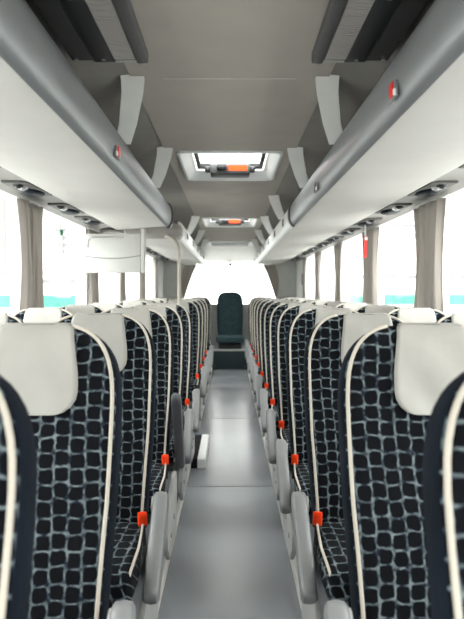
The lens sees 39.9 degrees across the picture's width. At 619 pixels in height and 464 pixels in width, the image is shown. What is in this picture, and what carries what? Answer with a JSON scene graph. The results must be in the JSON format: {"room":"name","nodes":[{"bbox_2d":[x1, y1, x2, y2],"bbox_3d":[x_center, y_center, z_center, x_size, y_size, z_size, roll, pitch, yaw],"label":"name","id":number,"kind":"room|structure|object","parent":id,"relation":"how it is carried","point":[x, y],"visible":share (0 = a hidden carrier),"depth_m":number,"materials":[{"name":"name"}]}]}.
{"room":"vehicle interior","nodes":[
{"label":"vehicle interior","id":0,"kind":"room"},
{"bbox_2d":[0,190,152,314],"bbox_3d":[-1.285,0.165,4.777,0.090,1.950,14.150,0,2,0],"label":"wall","id":1,"kind":"structure","parent":0,"point":[81,278],"depth_m":5.43,"materials":[{"name":"white plastic"}]},
{"bbox_2d":[16,196,44,310],"bbox_3d":[-1.210,-0.222,3.872,0.048,0.853,0.528,0,2,0],"label":"curtain","id":2,"kind":"object","parent":1,"relation":"hanging from","point":[30,214],"visible":0.68,"depth_m":3.79,"materials":[{"name":"beige fabric"}]},
{"bbox_2d":[0,0,173,230],"bbox_3d":[-0.775,-0.695,1.717,0.904,0.338,8.075,0,2,0],"label":"luggage rack","id":3,"kind":"object","parent":1,"relation":"attached to","point":[60,152],"visible":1,"depth_m":2.38,"materials":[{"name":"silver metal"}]},
{"bbox_2d":[19,189,44,197],"bbox_3d":[-1.096,-0.642,3.510,0.124,0.044,0.250,0,2,0],"label":"reading lamp","id":4,"kind":"object","parent":3,"relation":"attached to","point":[36,193],"depth_m":3.46,"materials":[{"name":"black plastic"}]},
{"bbox_2d":[60,215,62,235],"bbox_3d":[-1.204,-0.596,4.522,0.006,0.145,0.060,0,2,0],"label":"tag","id":5,"kind":"object","parent":3,"relation":"hanging from","point":[61,230],"visible":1,"depth_m":4.52,"materials":[{"name":"green"}]},
{"bbox_2d":[59,209,79,214],"bbox_3d":[-1.099,-0.665,4.330,0.124,0.044,0.250,0,2,0],"label":"reading lamp","id":6,"kind":"object","parent":3,"relation":"attached to","point":[69,211],"depth_m":4.27,"materials":[{"name":"black plastic"}]},
{"bbox_2d":[83,221,99,225],"bbox_3d":[-1.101,-0.683,5.020,0.124,0.044,0.250,0,2,0],"label":"reading lamp","id":7,"kind":"object","parent":3,"relation":"attached to","point":[92,223],"depth_m":4.96,"materials":[{"name":"black"}]},
{"bbox_2d":[84,228,145,272],"bbox_3d":[-0.951,-0.477,5.206,0.490,0.360,0.120,0,2,0],"label":"partition panel","id":8,"kind":"object","parent":3,"relation":"hanging from","point":[103,253],"visible":0.98,"depth_m":5.16,"materials":[{"name":"grey plastic"}]},
{"bbox_2d":[87,228,98,304],"bbox_3d":[-1.214,-0.270,5.611,0.049,0.853,0.432,0,2,0],"label":"curtain","id":9,"kind":"object","parent":1,"relation":"hanging from","point":[93,278],"visible":0.34,"depth_m":5.53,"materials":[{"name":"beige fabric"}]},
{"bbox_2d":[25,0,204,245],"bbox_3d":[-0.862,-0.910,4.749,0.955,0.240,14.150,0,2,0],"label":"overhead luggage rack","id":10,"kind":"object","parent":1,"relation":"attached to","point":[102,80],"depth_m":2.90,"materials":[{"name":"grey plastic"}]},
{"bbox_2d":[117,273,126,303],"bbox_3d":[-1.220,-0.310,7.070,0.049,0.853,0.600,0,2,0],"label":"curtain","id":11,"kind":"object","parent":1,"relation":"hanging from","point":[121,277],"visible":0.33,"depth_m":6.95,"materials":[{"name":"beige fabric"}]},
{"bbox_2d":[139,273,145,298],"bbox_3d":[-1.223,-0.355,8.740,0.049,0.853,0.600,0,2,0],"label":"curtain","id":12,"kind":"object","parent":1,"relation":"hanging from","point":[142,276],"visible":0.36,"depth_m":8.64,"materials":[{"name":"beige fabric"}]},
{"bbox_2d":[100,216,208,264],"bbox_3d":[-0.798,-0.895,8.806,0.904,0.327,5.840,0,2,0],"label":"luggage rack","id":13,"kind":"object","parent":1,"relation":"attached to","point":[164,250],"depth_m":7.05,"materials":[{"name":"white plastic"}]},
{"bbox_2d":[153,257,157,297],"bbox_3d":[-1.230,-0.398,10.289,0.049,0.853,0.540,0,2,0],"label":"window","id":14,"kind":"structure","parent":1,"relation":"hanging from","point":[155,261],"depth_m":10.12,"materials":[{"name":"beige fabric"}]},
{"bbox_2d":[158,260,163,297],"bbox_3d":[-1.254,-0.416,11.114,0.012,0.865,1.250,0,2,0],"label":"trim","id":15,"kind":"structure","parent":1,"relation":"attached to","point":[160,263],"depth_m":11.17,"materials":[{"name":"white plastic"}]},
{"bbox_2d":[131,387,199,618],"bbox_3d":[-0.780,1.115,4.755,0.920,0.050,14.050,0,2,0],"label":"trim","id":16,"kind":"structure","parent":1,"relation":"attached to","point":[136,598],"depth_m":2.89,"materials":[{"name":"plastic"}]},
{"bbox_2d":[0,313,24,325],"bbox_3d":[-0.967,0.591,2.214,0.425,1.138,0.753,0,2,0],"label":"seat","id":17,"kind":"object","parent":16,"relation":"on","point":[5,318],"visible":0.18,"depth_m":2.50,"materials":[{"name":"grey leather"}]},
{"bbox_2d":[0,375,36,618],"bbox_3d":[-0.483,0.634,0.651,0.526,1.138,0.753,0,2,0],"label":"seat","id":18,"kind":"object","parent":16,"relation":"on","point":[18,453],"visible":1,"depth_m":0.91,"materials":[{"name":"fabric"}]},
{"bbox_2d":[13,308,72,322],"bbox_3d":[-0.970,0.569,3.014,0.425,1.138,0.753,0,2,0],"label":"seat","id":19,"kind":"object","parent":16,"relation":"on","point":[31,315],"visible":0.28,"depth_m":3.29,"materials":[{"name":"grey leather"}]},
{"bbox_2d":[0,323,135,618],"bbox_3d":[-0.485,0.613,1.416,0.526,1.138,0.753,0,2,0],"label":"seat","id":20,"kind":"object","parent":16,"relation":"on","point":[67,378],"visible":0.91,"depth_m":1.63,"materials":[{"name":"black fabric"}]},
{"bbox_2d":[60,305,103,314],"bbox_3d":[-0.972,0.547,3.814,0.425,1.138,0.753,0,2,0],"label":"seat","id":21,"kind":"object","parent":16,"relation":"on","point":[74,309],"visible":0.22,"depth_m":4.09,"materials":[{"name":"grey leather"}]},
{"bbox_2d":[89,303,124,310],"bbox_3d":[-0.975,0.525,4.613,0.425,1.138,0.753,0,2,0],"label":"seat","id":22,"kind":"object","parent":16,"relation":"on","point":[105,306],"visible":0.15,"depth_m":4.90,"materials":[{"name":"beige fabric"}]},
{"bbox_2d":[55,313,168,618],"bbox_3d":[-0.488,0.591,2.216,0.526,1.138,0.753,0,2,0],"label":"seat","id":23,"kind":"object","parent":16,"relation":"on","point":[129,340],"visible":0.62,"depth_m":2.36,"materials":[{"name":"black fabric"}]},
{"bbox_2d":[109,522,143,607],"bbox_3d":[-0.521,0.825,2.108,0.454,0.136,0.523,0,2,0],"label":"seat cushion","id":24,"kind":"object","parent":23,"relation":"on","point":[128,555],"depth_m":1.98,"materials":[{"name":"fabric"}]},
{"bbox_2d":[118,300,147,307],"bbox_3d":[-0.979,0.486,6.045,0.425,1.138,0.753,0,2,0],"label":"seat","id":25,"kind":"object","parent":16,"relation":"on","point":[127,303],"visible":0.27,"depth_m":6.33,"materials":[{"name":"beige fabric"}]},
{"bbox_2d":[101,308,184,559],"bbox_3d":[-0.496,0.569,3.015,0.513,1.138,0.753,0,2,0],"label":"seat","id":26,"kind":"object","parent":16,"relation":"on","point":[168,405],"visible":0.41,"depth_m":3.16,"materials":[{"name":"black fabric"}]},
{"bbox_2d":[148,463,165,513],"bbox_3d":[-0.524,0.803,2.908,0.454,0.136,0.523,0,2,0],"label":"seat cushion","id":27,"kind":"object","parent":26,"relation":"on","point":[158,471],"depth_m":2.82,"materials":[{"name":"fabric"}]},
{"bbox_2d":[137,299,156,303],"bbox_3d":[-0.982,0.464,6.845,0.425,1.138,0.753,0,2,0],"label":"seat","id":28,"kind":"object","parent":16,"relation":"on","point":[148,301],"visible":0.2,"depth_m":7.13,"materials":[{"name":"grey leather"}]},
{"bbox_2d":[151,299,164,302],"bbox_3d":[-0.984,0.443,7.644,0.425,1.138,0.753,0,2,0],"label":"seat","id":29,"kind":"object","parent":16,"relation":"on","point":[156,300],"visible":0.15,"depth_m":7.93,"materials":[{"name":"fabric"}]},
{"bbox_2d":[128,305,193,500],"bbox_3d":[-0.493,0.547,3.815,0.526,1.138,0.753,0,2,0],"label":"seat","id":30,"kind":"object","parent":16,"relation":"on","point":[173,318],"visible":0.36,"depth_m":3.98,"materials":[{"name":"black fabric"}]},
{"bbox_2d":[169,428,174,462],"bbox_3d":[-0.526,0.781,3.708,0.454,0.136,0.523,0,2,0],"label":"seat cushion","id":31,"kind":"object","parent":30,"relation":"on","point":[171,448],"depth_m":3.45,"materials":[{"name":"fabric"}]},
{"bbox_2d":[146,303,199,461],"bbox_3d":[-0.495,0.525,4.615,0.526,1.138,0.753,0,2,0],"label":"seat","id":32,"kind":"object","parent":16,"relation":"on","point":[183,313],"visible":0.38,"depth_m":4.77,"materials":[{"name":"black fabric"}]},
{"bbox_2d":[182,405,186,429],"bbox_3d":[-0.529,0.759,4.507,0.454,0.136,0.523,0,2,0],"label":"seat cushion","id":33,"kind":"object","parent":32,"relation":"on","point":[184,407],"depth_m":4.43,"materials":[{"name":"fabric"}]},
{"bbox_2d":[167,297,181,299],"bbox_3d":[-0.993,0.360,10.643,0.425,1.138,0.753,0,2,0],"label":"seat","id":34,"kind":"object","parent":16,"relation":"on","point":[169,298],"visible":0.16,"depth_m":10.93,"materials":[{"name":"grey fabric"}]},
{"bbox_2d":[163,300,206,420],"bbox_3d":[-0.500,0.486,6.046,0.526,1.138,0.753,0,2,0],"label":"seat","id":35,"kind":"object","parent":16,"relation":"on","point":[192,309],"visible":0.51,"depth_m":6.20,"materials":[{"name":"black fabric"}]},
{"bbox_2d":[190,379,197,396],"bbox_3d":[-0.533,0.720,5.939,0.454,0.136,0.523,0,2,0],"label":"seat cushion","id":36,"kind":"object","parent":35,"relation":"on","point":[194,382],"depth_m":5.70,"materials":[{"name":"fabric"}]},
{"bbox_2d":[176,299,209,405],"bbox_3d":[-0.502,0.464,6.846,0.526,1.138,0.753,0,2,0],"label":"seat","id":37,"kind":"object","parent":16,"relation":"on","point":[207,359],"visible":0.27,"depth_m":6.99,"materials":[{"name":"black fabric"}]},
{"bbox_2d":[186,298,213,382],"bbox_3d":[-0.507,0.421,8.445,0.526,1.138,0.753,0,2,0],"label":"seat","id":38,"kind":"object","parent":16,"relation":"on","point":[211,347],"visible":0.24,"depth_m":8.61,"materials":[{"name":"black fabric"}]},
{"bbox_2d":[192,299,211,392],"bbox_3d":[-0.505,0.443,7.646,0.526,1.138,0.753,0,2,0],"label":"seat","id":39,"kind":"object","parent":16,"relation":"on","point":[209,353],"visible":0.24,"depth_m":7.80,"materials":[{"name":"black fabric"}]},
{"bbox_2d":[193,297,211,350],"bbox_3d":[-0.558,0.360,10.645,0.425,1.138,0.753,0,2,0],"label":"seat","id":40,"kind":"object","parent":16,"relation":"on","point":[205,299],"visible":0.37,"depth_m":10.86,"materials":[{"name":"black fabric"}]},
{"bbox_2d":[124,0,335,240],"bbox_3d":[-0.015,-0.980,4.750,0.740,0.100,14.150,0,2,0],"label":"ceiling","id":41,"kind":"structure","parent":0,"point":[182,38],"depth_m":2.47,"materials":[{"name":"beige fabric"}]},
{"bbox_2d":[32,0,147,64],"bbox_3d":[-0.398,-0.803,0.985,0.250,0.046,2.315,0,2,0],"label":"console","id":42,"kind":"object","parent":41,"relation":"attached to","point":[96,30],"visible":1,"depth_m":1.85,"materials":[{"name":"grey plastic"}]},
{"bbox_2d":[85,0,135,59],"bbox_3d":[-0.346,-0.788,0.963,0.070,0.010,2.270,0,2,0],"label":"grille","id":43,"kind":"object","parent":42,"relation":"attached to","point":[106,18],"depth_m":1.84,"materials":[{"name":"grey plastic"}]},
{"bbox_2d":[177,151,282,180],"bbox_3d":[-0.013,-0.965,4.080,0.630,0.135,0.950,0,2,0],"label":"roof hatch","id":44,"kind":"object","parent":41,"relation":"attached to","point":[194,169],"visible":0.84,"depth_m":4.29,"materials":[{"name":"white plastic"}]},
{"bbox_2d":[202,217,257,226],"bbox_3d":[-0.023,-1.054,7.324,0.630,0.135,0.960,0,2,0],"label":"roof hatch","id":45,"kind":"object","parent":41,"relation":"attached to","point":[208,221],"visible":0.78,"depth_m":7.53,"materials":[{"name":"white plastic"}]},
{"bbox_2d":[206,241,253,245],"bbox_3d":[-0.033,-1.072,10.440,0.840,0.025,0.870,0,2,0],"label":"ceiling vent","id":46,"kind":"object","parent":41,"relation":"in","point":[210,243],"visible":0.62,"depth_m":10.23,"materials":[{"name":"grey plastic"}]},
{"bbox_2d":[163,78,296,78],"bbox_3d":[-0.017,-0.950,5.490,0.500,0.002,6.187,0,2,0],"label":"trim","id":47,"kind":"structure","parent":41,"relation":"attached to","point":[163,78],"depth_m":2.40,"materials":[{"name":"grey plastic"}]},
{"bbox_2d":[312,0,427,65],"bbox_3d":[0.392,-0.803,0.987,0.250,0.046,2.315,0,2,0],"label":"console","id":48,"kind":"object","parent":41,"relation":"attached to","point":[350,30],"visible":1,"depth_m":1.85,"materials":[{"name":"grey plastic"}]},
{"bbox_2d":[324,0,374,59],"bbox_3d":[0.340,-0.788,0.965,0.070,0.010,2.270,0,2,0],"label":"grille","id":49,"kind":"object","parent":48,"relation":"attached to","point":[353,18],"depth_m":1.84,"materials":[{"name":"grey plastic"}]},
{"bbox_2d":[158,369,301,617],"bbox_3d":[-0.015,1.179,4.809,2.650,0.080,14.150,0,2,0],"label":"floor","id":50,"kind":"structure","parent":0,"point":[230,558],"depth_m":3.40,"materials":[{"name":"grey plastic"}]},
{"bbox_2d":[164,235,180,304],"bbox_3d":[-0.545,0.213,5.777,0.072,1.798,0.448,-1,2,-25],"label":"pole","id":51,"kind":"object","parent":50,"relation":"on","point":[165,236],"visible":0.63,"depth_m":5.59,"materials":[{"name":"beige metal"}]},
{"bbox_2d":[158,367,211,611],"bbox_3d":[-0.306,1.133,4.032,0.022,0.054,12.600,0,2,0],"label":"trim","id":52,"kind":"structure","parent":50,"relation":"on","point":[166,562],"depth_m":2.94,"materials":[{"name":"white plastic"}]},
{"bbox_2d":[191,434,208,467],"bbox_3d":[-0.282,1.099,5.006,0.186,0.069,0.810,0,2,0],"label":"box","id":53,"kind":"object","parent":50,"relation":"on","point":[199,460],"visible":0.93,"depth_m":4.83,"materials":[{"name":"plastic"}]},
{"bbox_2d":[212,346,247,369],"bbox_3d":[-0.034,0.808,10.982,0.580,0.325,1.089,0,2,0],"label":"plinth","id":54,"kind":"object","parent":50,"relation":"on","point":[222,358],"visible":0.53,"depth_m":10.51,"materials":[{"name":"teal plastic"}]},
{"bbox_2d":[158,618,301,618],"bbox_3d":[-0.015,1.139,4.762,0.600,0.002,7.358,0,2,0],"label":"trim","id":55,"kind":"structure","parent":50,"relation":"on","point":[158,618],"depth_m":2.49,"materials":[{"name":"grey plastic"}]},
{"bbox_2d":[216,292,243,348],"bbox_3d":[-0.034,0.174,10.919,0.454,0.951,0.746,0,2,0],"label":"seat","id":56,"kind":"object","parent":50,"relation":"on","point":[229,304],"visible":1,"depth_m":11.08,"materials":[{"name":"fabric"}]},
{"bbox_2d":[216,335,243,342],"bbox_3d":[-0.034,0.497,10.816,0.454,0.136,0.523,0,2,0],"label":"seat cushion","id":57,"kind":"object","parent":56,"relation":"on","point":[220,338],"depth_m":10.56,"materials":[{"name":"fabric"}]},
{"bbox_2d":[248,374,301,611],"bbox_3d":[0.281,1.133,4.033,0.022,0.054,12.600,0,2,0],"label":"trim","id":58,"kind":"structure","parent":50,"relation":"on","point":[293,562],"depth_m":2.90,"materials":[{"name":"white plastic"}]},
{"bbox_2d":[164,261,295,345],"bbox_3d":[-0.037,-0.088,11.802,2.630,2.070,0.100,0,2,0],"label":"wall","id":59,"kind":"structure","parent":0,"point":[286,271],"depth_m":11.74,"materials":[{"name":"grey plastic"}]},
{"bbox_2d":[181,265,196,297],"bbox_3d":[-0.782,-0.505,11.687,0.292,0.602,0.038,0,2,0],"label":"curtain","id":60,"kind":"object","parent":59,"relation":"hanging from","point":[188,270],"visible":1,"depth_m":11.68,"materials":[{"name":"beige fabric"}]},
{"bbox_2d":[198,246,261,260],"bbox_3d":[-0.036,-0.992,11.402,1.900,0.240,0.650,0,2,0],"label":"trim","id":61,"kind":"structure","parent":59,"relation":"attached to","point":[211,253],"depth_m":11.39,"materials":[{"name":"white plastic"}]},
{"bbox_2d":[263,265,278,297],"bbox_3d":[0.709,-0.505,11.692,0.292,0.602,0.038,0,2,0],"label":"curtain","id":62,"kind":"object","parent":59,"relation":"hanging from","point":[271,270],"visible":1,"depth_m":11.68,"materials":[{"name":"beige fabric"}]},
{"bbox_2d":[306,188,463,314],"bbox_3d":[1.255,0.164,4.785,0.090,1.950,14.150,0,2,0],"label":"wall","id":63,"kind":"structure","parent":0,"point":[346,244],"depth_m":5.45,"materials":[{"name":"white plastic"}]},
{"bbox_2d":[296,260,302,297],"bbox_3d":[1.184,-0.417,11.121,0.012,0.865,1.250,0,2,0],"label":"trim","id":64,"kind":"structure","parent":63,"relation":"attached to","point":[299,265],"depth_m":11.17,"materials":[{"name":"white plastic"}]},
{"bbox_2d":[277,438,328,618],"bbox_3d":[0.750,1.115,4.760,0.920,0.050,14.050,0,2,0],"label":"trim","id":65,"kind":"structure","parent":63,"relation":"attached to","point":[323,597],"depth_m":2.75,"materials":[{"name":"plastic"}]},
{"bbox_2d":[248,297,259,343],"bbox_3d":[0.492,0.360,10.648,0.425,1.138,0.753,0,2,0],"label":"seat","id":66,"kind":"object","parent":65,"relation":"on","point":[254,297],"visible":0.16,"depth_m":10.92,"materials":[{"name":"black fabric"}]},
{"bbox_2d":[245,297,270,373],"bbox_3d":[0.451,0.394,9.416,0.526,1.138,0.753,0,2,0],"label":"seat","id":67,"kind":"object","parent":65,"relation":"on","point":[252,301],"visible":0.18,"depth_m":9.61,"materials":[{"name":"black fabric"}]},
{"bbox_2d":[248,299,269,390],"bbox_3d":[0.456,0.438,7.817,0.526,1.138,0.753,0,2,0],"label":"seat","id":68,"kind":"object","parent":65,"relation":"on","point":[250,352],"visible":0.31,"depth_m":7.96,"materials":[{"name":"black fabric"}]},
{"bbox_2d":[246,298,274,381],"bbox_3d":[0.454,0.416,8.616,0.526,1.138,0.753,0,2,0],"label":"seat","id":69,"kind":"object","parent":65,"relation":"on","point":[257,300],"visible":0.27,"depth_m":8.79,"materials":[{"name":"black fabric"}]},
{"bbox_2d":[250,299,283,402],"bbox_3d":[0.459,0.460,7.017,0.526,1.138,0.753,0,2,0],"label":"seat","id":70,"kind":"object","parent":65,"relation":"on","point":[252,358],"visible":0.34,"depth_m":7.18,"materials":[{"name":"black fabric"}]},
{"bbox_2d":[252,300,290,416],"bbox_3d":[0.461,0.481,6.217,0.526,1.138,0.753,0,2,0],"label":"seat","id":71,"kind":"object","parent":65,"relation":"on","point":[263,308],"visible":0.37,"depth_m":6.37,"materials":[{"name":"black fabric"}]},
{"bbox_2d":[262,377,264,388],"bbox_3d":[0.496,0.715,6.110,0.454,0.136,0.523,0,2,0],"label":"seat cushion","id":72,"kind":"object","parent":71,"relation":"on","point":[263,379],"depth_m":5.87,"materials":[{"name":"fabric"}]},
{"bbox_2d":[255,301,300,436],"bbox_3d":[0.464,0.503,5.418,0.526,1.138,0.753,0,2,0],"label":"seat","id":73,"kind":"object","parent":65,"relation":"on","point":[258,379],"visible":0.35,"depth_m":5.57,"materials":[{"name":"black fabric"}]},
{"bbox_2d":[267,389,270,408],"bbox_3d":[0.498,0.737,5.310,0.454,0.136,0.523,0,2,0],"label":"seat cushion","id":74,"kind":"object","parent":73,"relation":"on","point":[269,406],"depth_m":5.06,"materials":[{"name":"fabric"}]},
{"bbox_2d":[260,303,313,461],"bbox_3d":[0.466,0.525,4.618,0.526,1.138,0.753,0,2,0],"label":"seat","id":75,"kind":"object","parent":65,"relation":"on","point":[275,314],"visible":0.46,"depth_m":4.76,"materials":[{"name":"black fabric"}]},
{"bbox_2d":[273,405,278,430],"bbox_3d":[0.501,0.759,4.511,0.454,0.136,0.523,0,2,0],"label":"seat cushion","id":76,"kind":"object","parent":75,"relation":"on","point":[275,407],"depth_m":4.27,"materials":[{"name":"fabric"}]},
{"bbox_2d":[266,305,331,500],"bbox_3d":[0.469,0.547,3.818,0.526,1.138,0.753,0,2,0],"label":"seat","id":77,"kind":"object","parent":65,"relation":"on","point":[286,318],"visible":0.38,"depth_m":3.96,"materials":[{"name":"black fabric"}]},
{"bbox_2d":[282,428,290,462],"bbox_3d":[0.503,0.781,3.711,0.454,0.136,0.523,0,2,0],"label":"seat cushion","id":78,"kind":"object","parent":77,"relation":"on","point":[285,431],"depth_m":3.58,"materials":[{"name":"fabric"}]},
{"bbox_2d":[301,299,320,302],"bbox_3d":[0.938,0.460,7.019,0.425,1.138,0.753,0,2,0],"label":"seat","id":79,"kind":"object","parent":65,"relation":"on","point":[307,300],"visible":0.1,"depth_m":7.30,"materials":[{"name":"white fabric"}]},
{"bbox_2d":[275,308,358,559],"bbox_3d":[0.471,0.569,3.018,0.526,1.138,0.753,0,2,0],"label":"seat","id":80,"kind":"object","parent":65,"relation":"on","point":[299,330],"visible":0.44,"depth_m":3.16,"materials":[{"name":"black fabric"}]},
{"bbox_2d":[294,463,311,513],"bbox_3d":[0.506,0.803,2.911,0.454,0.136,0.523,0,2,0],"label":"seat cushion","id":81,"kind":"object","parent":80,"relation":"on","point":[301,471],"depth_m":2.82,"materials":[{"name":"fabric"}]},
{"bbox_2d":[311,300,331,304],"bbox_3d":[0.941,0.481,6.219,0.425,1.138,0.753,0,2,0],"label":"seat","id":82,"kind":"object","parent":65,"relation":"on","point":[317,302],"visible":0.07,"depth_m":6.50,"materials":[{"name":"white fabric"}]},
{"bbox_2d":[322,301,349,307],"bbox_3d":[0.943,0.503,5.419,0.425,1.138,0.753,0,2,0],"label":"seat","id":83,"kind":"object","parent":65,"relation":"on","point":[333,304],"visible":0.16,"depth_m":5.71,"materials":[{"name":"white fabric"}]},
{"bbox_2d":[291,313,403,618],"bbox_3d":[0.474,0.591,2.219,0.526,1.138,0.753,0,2,0],"label":"seat","id":84,"kind":"object","parent":65,"relation":"on","point":[329,341],"visible":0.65,"depth_m":2.36,"materials":[{"name":"black fabric"}]},
{"bbox_2d":[316,522,350,607],"bbox_3d":[0.508,0.825,2.111,0.454,0.136,0.523,0,2,0],"label":"seat cushion","id":85,"kind":"object","parent":84,"relation":"on","point":[331,555],"depth_m":1.98,"materials":[{"name":"fabric"}]},
{"bbox_2d":[335,303,370,310],"bbox_3d":[0.946,0.525,4.619,0.425,1.138,0.753,0,2,0],"label":"seat","id":86,"kind":"object","parent":65,"relation":"on","point":[353,306],"visible":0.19,"depth_m":4.90,"materials":[{"name":"white fabric"}]},
{"bbox_2d":[356,305,398,313],"bbox_3d":[0.948,0.547,3.820,0.425,1.138,0.753,0,2,0],"label":"seat","id":87,"kind":"object","parent":65,"relation":"on","point":[368,308],"visible":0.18,"depth_m":4.10,"materials":[{"name":"white fabric"}]},
{"bbox_2d":[324,323,463,618],"bbox_3d":[0.476,0.613,1.419,0.526,1.138,0.753,0,2,0],"label":"seat","id":88,"kind":"object","parent":65,"relation":"on","point":[391,381],"visible":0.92,"depth_m":1.63,"materials":[{"name":"black fabric"}]},
{"bbox_2d":[388,308,446,322],"bbox_3d":[0.951,0.569,3.020,0.425,1.138,0.753,0,2,0],"label":"seat","id":89,"kind":"object","parent":65,"relation":"on","point":[407,315],"visible":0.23,"depth_m":3.30,"materials":[{"name":"white fabric"}]},
{"bbox_2d":[422,372,463,618],"bbox_3d":[0.478,0.634,0.654,0.526,1.138,0.753,0,2,0],"label":"seat","id":90,"kind":"object","parent":65,"relation":"on","point":[443,449],"visible":1,"depth_m":0.91,"materials":[{"name":"fabric"}]},
{"bbox_2d":[435,313,463,325],"bbox_3d":[0.953,0.591,2.220,0.425,1.138,0.753,0,2,0],"label":"seat","id":91,"kind":"object","parent":65,"relation":"on","point":[454,317],"visible":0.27,"depth_m":2.50,"materials":[{"name":"white fabric"}]},
{"bbox_2d":[302,257,306,297],"bbox_3d":[1.167,-0.398,10.297,0.048,0.853,0.540,0,2,0],"label":"curtain","id":92,"kind":"object","parent":63,"relation":"hanging from","point":[304,259],"visible":0.77,"depth_m":10.18,"materials":[{"name":"beige fabric"}]},
{"bbox_2d":[315,251,321,298],"bbox_3d":[1.169,-0.356,8.747,0.049,0.853,0.600,0,2,0],"label":"curtain","id":93,"kind":"object","parent":63,"relation":"hanging from","point":[318,255],"visible":0.71,"depth_m":8.56,"materials":[{"name":"beige fabric"}]},
{"bbox_2d":[333,241,343,300],"bbox_3d":[1.175,-0.310,7.078,0.048,0.853,0.600,0,2,0],"label":"curtain","id":94,"kind":"object","parent":63,"relation":"hanging from","point":[338,248],"visible":0.72,"depth_m":7.01,"materials":[{"name":"beige fabric"}]},
{"bbox_2d":[251,0,463,264],"bbox_3d":[0.755,-0.777,4.708,0.904,0.338,14.050,0,2,0],"label":"luggage rack","id":95,"kind":"object","parent":63,"relation":"attached to","point":[402,150],"visible":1,"depth_m":2.49,"materials":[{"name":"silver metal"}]},
{"bbox_2d":[340,232,353,235],"bbox_3d":[1.066,-0.708,5.926,0.124,0.044,0.250,0,2,0],"label":"reading lamp","id":96,"kind":"object","parent":95,"relation":"attached to","point":[342,233],"depth_m":5.87,"materials":[{"name":"black plastic"}]},
{"bbox_2d":[363,225,367,257],"bbox_3d":[1.054,-0.549,5.070,0.024,0.280,0.080,0,2,0],"label":"hammer","id":97,"kind":"object","parent":95,"relation":"hanging from","point":[365,238],"visible":0.98,"depth_m":5.06,"materials":[{"name":"red plastic"}]},
{"bbox_2d":[357,222,373,226],"bbox_3d":[1.069,-0.686,5.127,0.124,0.044,0.250,0,2,0],"label":"reading lamp","id":98,"kind":"object","parent":95,"relation":"attached to","point":[361,224],"depth_m":5.07,"materials":[{"name":"black plastic"}]},
{"bbox_2d":[380,209,399,214],"bbox_3d":[1.071,-0.665,4.337,0.124,0.044,0.250,0,2,0],"label":"reading lamp","id":99,"kind":"object","parent":95,"relation":"attached to","point":[383,211],"depth_m":4.28,"materials":[{"name":"black plastic"}]},
{"bbox_2d":[414,189,440,197],"bbox_3d":[1.074,-0.642,3.517,0.124,0.044,0.250,0,2,0],"label":"reading lamp","id":100,"kind":"object","parent":95,"relation":"attached to","point":[421,193],"depth_m":3.46,"materials":[{"name":"black plastic"}]},
{"bbox_2d":[361,225,378,304],"bbox_3d":[1.179,-0.267,5.498,0.049,0.853,0.672,0,2,0],"label":"curtain","id":101,"kind":"object","parent":63,"relation":"hanging from","point":[370,263],"visible":0.72,"depth_m":5.39,"materials":[{"name":"beige fabric"}]},
{"bbox_2d":[411,194,447,312],"bbox_3d":[1.186,-0.223,3.879,0.049,0.853,0.672,0,2,0],"label":"curtain","id":102,"kind":"object","parent":63,"relation":"hanging from","point":[429,218],"visible":0.77,"depth_m":3.79,"materials":[{"name":"beige fabric"}]},
{"label":"outside","id":103,"kind":"structure","parent":0,"visible":0},
{"bbox_3d":[-0.063,1.922,20.060,120.000,0.100,120.000,0,2,0],"label":"ground","id":104,"kind":"structure","parent":103,"visible":0},
{"bbox_2d":[0,275,104,314],"bbox_3d":[-4.293,0.671,13.703,2.730,2.750,2.414,0,2,0],"label":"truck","id":105,"kind":"object","parent":104,"relation":"on","point":[59,291],"visible":0.11,"depth_m":12.48,"materials":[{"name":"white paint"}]},
{"bbox_2d":[0,197,109,302],"bbox_3d":[-10.687,-2.342,27.863,10.800,8.000,8.100,0,2,0],"label":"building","id":106,"kind":"structure","parent":104,"relation":"on","point":[58,250],"depth_m":23.90,"materials":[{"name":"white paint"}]},
{"bbox_2d":[314,195,463,300],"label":"window","id":107,"kind":"structure","parent":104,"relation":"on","point":[400,240],"depth_m":23.96,"materials":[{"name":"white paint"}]},
{"bbox_2d":[350,272,463,314],"bbox_3d":[4.574,0.527,16.228,3.170,2.900,2.414,0,2,0],"label":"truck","id":108,"kind":"object","parent":104,"relation":"on","point":[399,287],"visible":0.16,"depth_m":15.00,"materials":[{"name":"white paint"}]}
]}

